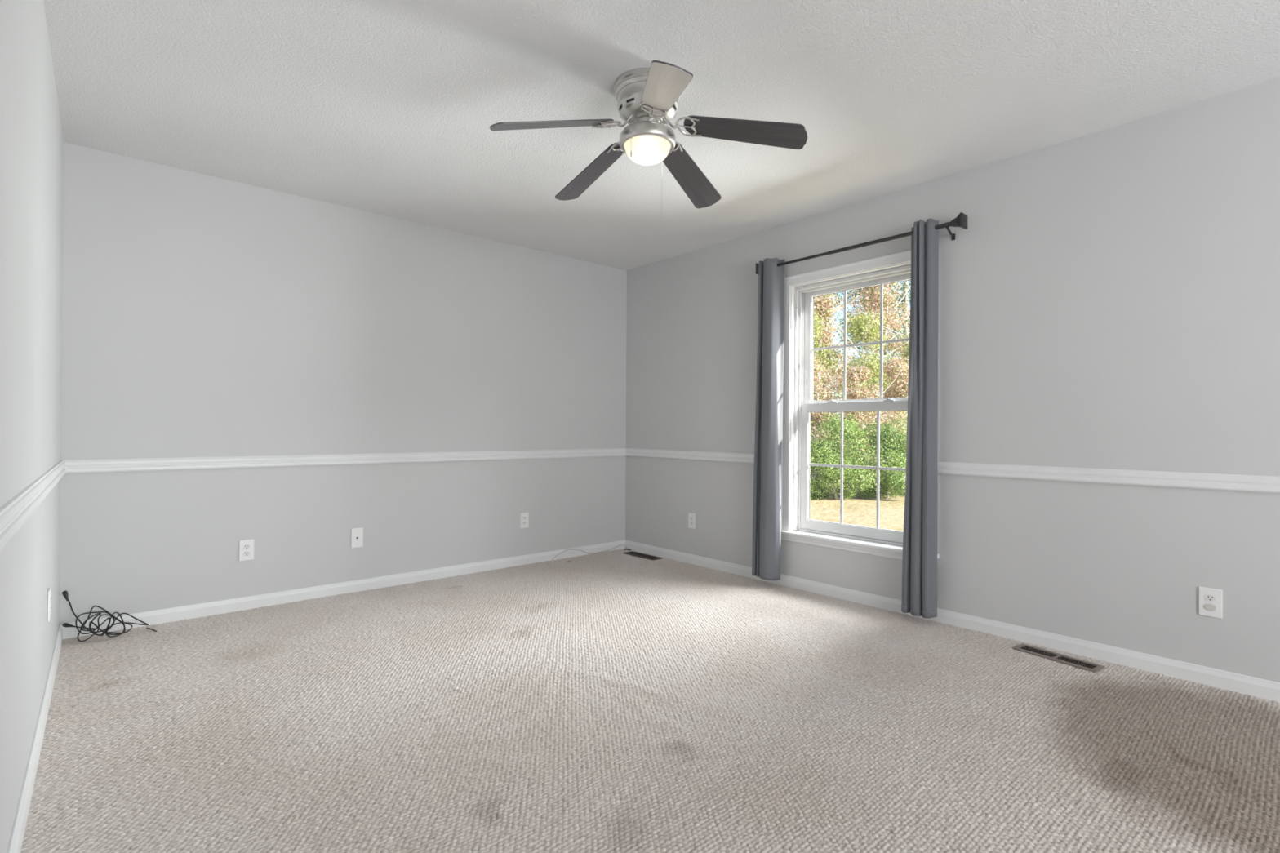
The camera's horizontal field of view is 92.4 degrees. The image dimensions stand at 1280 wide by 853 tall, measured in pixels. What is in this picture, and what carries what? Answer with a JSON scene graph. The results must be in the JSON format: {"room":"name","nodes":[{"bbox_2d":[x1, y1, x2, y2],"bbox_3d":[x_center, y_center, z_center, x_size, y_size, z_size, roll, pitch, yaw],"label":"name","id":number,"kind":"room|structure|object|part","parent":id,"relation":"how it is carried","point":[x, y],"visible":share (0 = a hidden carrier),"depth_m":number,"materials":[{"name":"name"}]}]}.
{"room":"empty bedroom","nodes":[
{"label":"empty bedroom","id":0,"kind":"room"},
{"bbox_2d":[0,0,63,852],"bbox_3d":[-0.456,-0.109,0.186,0.120,2.810,7.400,1,0,-41],"label":"wall","id":1,"kind":"structure","parent":0,"point":[32,139],"depth_m":1.67,"materials":[{"name":"paint"}]},
{"bbox_2d":[0,460,66,551],"bbox_3d":[-0.404,0.203,0.231,0.020,0.068,7.400,1,0,-41],"label":"trim","id":2,"kind":"structure","parent":1,"relation":"attached to","point":[14,513],"depth_m":1.52,"materials":[{"name":"paint"}]},
{"bbox_2d":[7,624,62,852],"bbox_3d":[-0.412,1.016,0.225,0.012,0.082,7.400,1,0,-41],"label":"baseboard","id":3,"kind":"structure","parent":1,"relation":"attached to","point":[20,820],"depth_m":1.83,"materials":[{"name":"paint"}]},
{"bbox_2d":[47,587,51,622],"bbox_3d":[-2.287,0.689,2.378,0.008,0.118,0.072,1,0,-41],"label":"wall outlet","id":4,"kind":"object","parent":1,"relation":"attached to","point":[49,597],"visible":1,"depth_m":2.35,"materials":[{"name":"plastic"}]},
{"bbox_2d":[59,142,626,624],"bbox_3d":[-1.521,-0.100,4.266,3.876,2.810,0.140,1,0,-41],"label":"wall","id":5,"kind":"structure","parent":0,"point":[203,315],"depth_m":3.74,"materials":[{"name":"paint"}]},
{"bbox_2d":[239,538,253,561],"bbox_3d":[-2.257,0.709,3.522,0.072,0.118,0.008,1,0,-41],"label":"wall outlet","id":6,"kind":"object","parent":5,"relation":"attached to","point":[246,546],"visible":1,"depth_m":3.52,"materials":[{"name":"plastic"}]},
{"bbox_2d":[243,551,249,555],"bbox_3d":[-2.255,0.729,3.520,0.034,0.028,0.002,1,0,-41],"label":"receptacle","id":7,"kind":"object","parent":6,"relation":"attached to","point":[245,553],"depth_m":3.52,"materials":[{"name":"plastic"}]},
{"bbox_2d":[243,544,249,549],"bbox_3d":[-2.255,0.690,3.520,0.034,0.028,0.002,1,0,-41],"label":"receptacle","id":8,"kind":"object","parent":6,"relation":"attached to","point":[245,546],"depth_m":3.52,"materials":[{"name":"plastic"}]},
{"bbox_2d":[61,539,625,639],"bbox_3d":[-1.485,1.024,4.197,3.615,0.082,0.012,1,0,-41],"label":"baseboard","id":9,"kind":"structure","parent":5,"relation":"attached to","point":[222,606],"depth_m":3.78,"materials":[{"name":"paint"}]},
{"bbox_2d":[63,448,625,474],"bbox_3d":[-1.477,0.212,4.198,3.615,0.068,0.020,1,0,-41],"label":"trim","id":10,"kind":"structure","parent":5,"relation":"attached to","point":[111,465],"depth_m":3.72,"materials":[{"name":"paint"}]},
{"bbox_2d":[351,527,363,548],"bbox_3d":[-1.804,0.711,3.917,0.072,0.125,0.011,1,0,-41],"label":"cable plate","id":11,"kind":"object","parent":5,"relation":"attached to","point":[357,534],"visible":1,"depth_m":3.92,"materials":[{"name":"plastic"}]},
{"bbox_2d":[520,512,528,528],"bbox_3d":[-0.889,0.722,4.722,0.072,0.118,0.008,1,0,-41],"label":"wall outlet","id":12,"kind":"object","parent":5,"relation":"attached to","point":[524,517],"visible":1,"depth_m":4.72,"materials":[{"name":"plastic"}]},
{"bbox_2d":[20,549,1279,852],"bbox_3d":[0.066,1.056,2.407,3.646,0.017,4.750,1,0,-41],"label":"floor","id":13,"kind":"structure","parent":0,"point":[614,701],"depth_m":2.12,"materials":[{"name":"carpet"}]},
{"bbox_2d":[62,589,148,641],"bbox_3d":[-2.639,0.913,3.031,0.343,0.236,0.148,0,0,-33],"label":"extension cord","id":14,"kind":"object","parent":13,"relation":"on","point":[65,594],"visible":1,"depth_m":3.00,"materials":[{"name":"black rubber"}]},
{"bbox_2d":[62,622,74,627],"bbox_3d":[-2.750,0.956,2.954,0.051,0.021,0.019,0,0,4],"label":"plug","id":15,"kind":"object","parent":14,"relation":"attached to","point":[66,624],"depth_m":2.95,"materials":[{"name":"black plastic"}]},
{"bbox_2d":[552,545,626,559],"bbox_3d":[-0.399,1.031,5.098,0.755,0.061,0.060,1,0,-41],"label":"wire","id":16,"kind":"object","parent":13,"relation":"on","point":[619,545],"visible":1,"depth_m":5.08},
{"bbox_2d":[623,551,662,559],"bbox_3d":[0.021,1.064,5.059,0.105,0.006,0.365,1,0,-42],"label":"floor vent","id":17,"kind":"object","parent":13,"relation":"in","point":[632,553],"visible":1,"depth_m":5.05,"materials":[{"name":"brown metal"}]},
{"bbox_2d":[1012,643,1105,672],"bbox_3d":[1.928,1.067,2.839,0.105,0.006,0.345,0,0,-33],"label":"floor vent","id":18,"kind":"object","parent":13,"relation":"in","point":[1075,662],"visible":1,"depth_m":2.83,"materials":[{"name":"brown metal"}]},
{"bbox_2d":[43,0,1279,270],"bbox_3d":[0.936,-1.451,1.418,3.956,0.140,7.660,1,0,-41],"label":"ceiling","id":19,"kind":"structure","parent":0,"point":[388,108],"depth_m":2.51,"materials":[{"name":"white paint"}]},
{"bbox_2d":[489,60,807,217],"bbox_3d":[0.004,-1.134,2.532,1.202,0.496,1.173,1,0,-41],"label":"ceiling fan","id":20,"kind":"object","parent":19,"relation":"hanging from","point":[647,98],"visible":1,"depth_m":2.42,"materials":[{"name":"grey wood"}]},
{"bbox_3d":[-0.330,-1.157,2.351,0.491,0.006,0.136,-14,19,-21],"label":"blade","id":21,"kind":"part","parent":20,"relation":"part of","materials":[{"name":"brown wood"}]},
{"bbox_3d":[-0.219,-1.155,2.797,0.136,0.006,0.491,-18,-1,-42],"label":"blade","id":22,"kind":"part","parent":20,"relation":"part of","materials":[{"name":"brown wood"}]},
{"bbox_3d":[0.030,-1.111,2.498,0.187,0.076,0.187,1,0,-41],"label":"lamp shade","id":23,"kind":"part","parent":20,"relation":"part of","materials":[{"name":"white glass"}]},
{"bbox_3d":[0.076,-1.153,2.112,0.134,0.003,0.491,14,11,-10],"label":"blade","id":24,"kind":"part","parent":20,"relation":"part of","materials":[{"name":"beige wood"}]},
{"bbox_3d":[0.077,-1.156,2.111,0.136,0.006,0.491,14,11,-10],"label":"blade","id":25,"kind":"part","parent":20,"relation":"part of","materials":[{"name":"beige wood"}]},
{"bbox_3d":[0.229,-1.152,2.833,0.136,0.006,0.491,-15,-21,27],"label":"blade","id":26,"kind":"part","parent":20,"relation":"part of","materials":[{"name":"black wood"}]},
{"bbox_3d":[0.406,-1.153,2.396,0.491,0.006,0.136,14,-11,15],"label":"blade","id":27,"kind":"part","parent":20,"relation":"part of","materials":[{"name":"black wood"}]},
{"bbox_2d":[625,78,1279,682],"bbox_3d":[2.369,-0.083,2.663,0.140,2.810,7.400,1,0,-41],"label":"wall","id":28,"kind":"structure","parent":0,"point":[1109,299],"depth_m":2.91,"materials":[{"name":"paint"}]},
{"bbox_2d":[625,448,754,463],"bbox_3d":[0.407,0.225,4.775,0.020,0.068,1.636,1,0,-41],"label":"trim","id":29,"kind":"structure","parent":28,"relation":"attached to","point":[668,454],"depth_m":4.76,"materials":[{"name":"paint"}]},
{"bbox_2d":[688,512,695,528],"bbox_3d":[0.404,0.735,4.782,0.008,0.118,0.072,1,0,-41],"label":"wall outlet","id":30,"kind":"object","parent":28,"relation":"attached to","point":[691,517],"visible":1,"depth_m":4.78,"materials":[{"name":"plastic"}]},
{"bbox_2d":[781,249,939,559],"bbox_3d":[1.333,-0.118,3.812,0.180,1.769,1.073,1,0,-41],"label":"window","id":31,"kind":"structure","parent":28,"relation":"in","point":[798,404],"depth_m":4.02,"materials":[{"name":"paint"}]},
{"bbox_3d":[0.974,-0.152,4.132,0.022,1.703,0.075,1,0,-41],"label":"casing","id":32,"kind":"part","parent":31,"relation":"part of","materials":[{"name":"paint"}]},
{"bbox_3d":[1.296,-0.973,3.773,0.022,0.060,1.038,1,0,-41],"label":"head casing","id":33,"kind":"part","parent":31,"relation":"part of","materials":[{"name":"paint"}]},
{"bbox_3d":[1.370,-0.105,3.828,0.102,1.660,0.903,1,0,-41],"label":"vinyl frame","id":34,"kind":"part","parent":31,"relation":"part of","materials":[{"name":"white plastic"}]},
{"bbox_3d":[1.364,0.265,3.818,0.030,0.837,0.825,1,0,-41],"label":"sash","id":35,"kind":"part","parent":31,"relation":"part of","materials":[{"name":"plastic"}]},
{"bbox_3d":[1.393,-0.510,3.842,0.030,0.782,0.825,1,0,-41],"label":"sash","id":36,"kind":"part","parent":31,"relation":"part of","materials":[{"name":"plastic"}]},
{"bbox_2d":[808,411,906,528],"bbox_3d":[1.363,0.262,3.816,0.005,0.718,0.727,1,0,-41],"label":"grille","id":37,"kind":"object","parent":31,"relation":"attached to","point":[841,525],"depth_m":3.90,"materials":[{"name":"plastic"}]},
{"bbox_2d":[812,284,909,399],"bbox_3d":[1.393,-0.520,3.841,0.005,0.705,0.727,1,0,-41],"label":"grille","id":38,"kind":"object","parent":31,"relation":"attached to","point":[843,289],"depth_m":3.92,"materials":[{"name":"plastic"}]},
{"bbox_2d":[755,212,967,274],"bbox_3d":[1.274,-1.061,3.724,0.120,0.100,1.348,1,0,-41],"label":"curtain rod","id":39,"kind":"object","parent":28,"relation":"attached to","point":[961,221],"visible":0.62,"depth_m":3.51,"materials":[{"name":"brown metal"}]},
{"bbox_2d":[751,257,784,580],"bbox_3d":[0.849,-0.055,4.136,0.121,2.137,0.225,1,0,-41],"label":"curtain","id":40,"kind":"object","parent":39,"relation":"hanging from","point":[767,471],"visible":1,"depth_m":4.08,"materials":[{"name":"grey fabric"}]},
{"bbox_2d":[901,218,938,618],"bbox_3d":[1.525,-0.049,3.368,0.100,2.147,0.186,0,0,-33],"label":"curtain","id":41,"kind":"object","parent":39,"relation":"hanging from","point":[919,557],"visible":1,"depth_m":3.33,"materials":[{"name":"grey fabric"}]},
{"bbox_2d":[625,540,1279,702],"bbox_3d":[2.305,1.041,2.608,0.012,0.082,7.400,1,0,-41],"label":"baseboard","id":42,"kind":"structure","parent":28,"relation":"attached to","point":[1261,688],"depth_m":3.01,"materials":[{"name":"paint"}]},
{"bbox_2d":[937,462,1279,493],"bbox_3d":[3.189,0.230,1.602,0.020,0.068,4.722,1,0,-41],"label":"trim","id":43,"kind":"structure","parent":28,"relation":"attached to","point":[1233,482],"depth_m":2.76,"materials":[{"name":"paint"}]},
{"bbox_2d":[1198,586,1222,618],"bbox_3d":[2.365,0.730,2.545,0.010,0.118,0.072,1,0,-41],"label":"wall outlet","id":44,"kind":"object","parent":28,"relation":"attached to","point":[1210,600],"visible":1,"depth_m":2.54,"materials":[{"name":"plastic"}]},
{"bbox_2d":[1204,594,1216,601],"bbox_3d":[2.364,0.710,2.544,0.002,0.028,0.034,1,0,-41],"label":"receptacle","id":45,"kind":"object","parent":44,"relation":"attached to","point":[1208,597],"depth_m":2.54,"materials":[{"name":"plastic"}]},
{"label":"outside","id":46,"kind":"structure","parent":0,"visible":0},
{"bbox_2d":[809,447,905,531],"bbox_3d":[16.837,1.695,25.596,51.840,0.058,60.000,1,0,-41],"label":"lawn","id":47,"kind":"structure","parent":46,"point":[857,511],"depth_m":11.47,"materials":[{"name":"beige plant"}]},
{"bbox_2d":[809,413,829,499],"bbox_3d":[3.305,0.526,13.742,1.953,2.216,1.858,0,0,2],"label":"evergreen shrub","id":48,"kind":"object","parent":47,"relation":"on","point":[811,485],"visible":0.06,"depth_m":13.20,"materials":[{"name":"green plant"}]},
{"bbox_2d":[810,306,847,439],"bbox_3d":[5.036,-0.999,17.938,2.690,5.352,2.636,0,0,19],"label":"tree","id":49,"kind":"object","parent":47,"relation":"on","point":[820,353],"visible":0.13,"depth_m":17.73,"materials":[{"name":"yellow plant"}]},
{"bbox_2d":[810,355,863,483],"bbox_3d":[4.495,-0.129,15.589,1.994,3.559,1.809,0,0,8],"label":"tree","id":50,"kind":"object","parent":47,"relation":"on","point":[817,384],"visible":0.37,"depth_m":15.29,"materials":[{"name":"orange plant"}]},
{"bbox_2d":[813,291,867,473],"bbox_3d":[5.929,-1.630,20.951,3.739,6.606,3.459,0,0,18],"label":"autumn tree","id":51,"kind":"object","parent":47,"relation":"on","point":[824,308],"visible":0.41,"depth_m":20.63,"materials":[{"name":"orange plant"}]},
{"bbox_2d":[809,412,883,499],"bbox_3d":[4.197,0.603,13.360,1.654,2.066,1.984,0,0,-14],"label":"evergreen shrub","id":52,"kind":"object","parent":47,"relation":"on","point":[851,476],"visible":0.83,"depth_m":13.07,"materials":[{"name":"green plant"}]},
{"bbox_2d":[819,362,902,484],"bbox_3d":[5.479,0.034,15.180,1.624,3.230,1.804,0,0,-20],"label":"shrub","id":53,"kind":"object","parent":47,"relation":"on","point":[858,374],"visible":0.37,"depth_m":15.07,"materials":[{"name":"orange plant"}]},
{"bbox_2d":[814,308,908,479],"bbox_3d":[6.087,-0.872,17.554,2.966,5.080,2.878,0,0,-27],"label":"tree","id":54,"kind":"object","parent":47,"relation":"on","point":[869,333],"visible":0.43,"depth_m":17.34,"materials":[{"name":"plant"}]},
{"bbox_2d":[813,284,911,448],"bbox_3d":[7.551,-4.330,25.185,6.338,12.101,4.812,0,0,-2],"label":"tree","id":55,"kind":"object","parent":47,"relation":"on","point":[855,291],"visible":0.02,"depth_m":24.46,"materials":[{"name":"orange plant"}]},
{"bbox_2d":[832,280,911,470],"bbox_3d":[8.193,-2.237,21.574,4.226,7.866,4.057,0,0,34],"label":"autumn tree","id":56,"kind":"object","parent":47,"relation":"on","point":[874,300],"visible":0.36,"depth_m":21.26,"materials":[{"name":"orange plant"}]},
{"bbox_2d":[833,280,911,429],"bbox_3d":[11.181,-4.495,26.747,6.248,12.461,5.827,0,0,29],"label":"tree","id":57,"kind":"object","parent":47,"relation":"on","point":[906,298],"visible":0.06,"depth_m":26.61,"materials":[{"name":"orange plant"}]},
{"bbox_2d":[852,413,906,498],"bbox_3d":[5.366,0.674,13.409,1.647,1.926,1.921,0,0,-24],"label":"evergreen shrub","id":58,"kind":"object","parent":47,"relation":"on","point":[889,441],"visible":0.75,"depth_m":13.25,"materials":[{"name":"green plant"}]},
{"bbox_2d":[856,306,909,413],"bbox_3d":[8.011,-1.069,17.985,2.647,5.503,3.173,0,0,5],"label":"tree","id":59,"kind":"object","parent":47,"relation":"on","point":[906,351],"visible":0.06,"depth_m":18.13,"materials":[{"name":"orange plant"}]},
{"bbox_2d":[859,353,908,484],"bbox_3d":[6.567,-0.074,15.630,1.858,3.485,1.899,0,0,19],"label":"tree","id":60,"kind":"object","parent":47,"relation":"on","point":[900,389],"visible":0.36,"depth_m":15.37,"materials":[{"name":"orange plant"}]}
]}

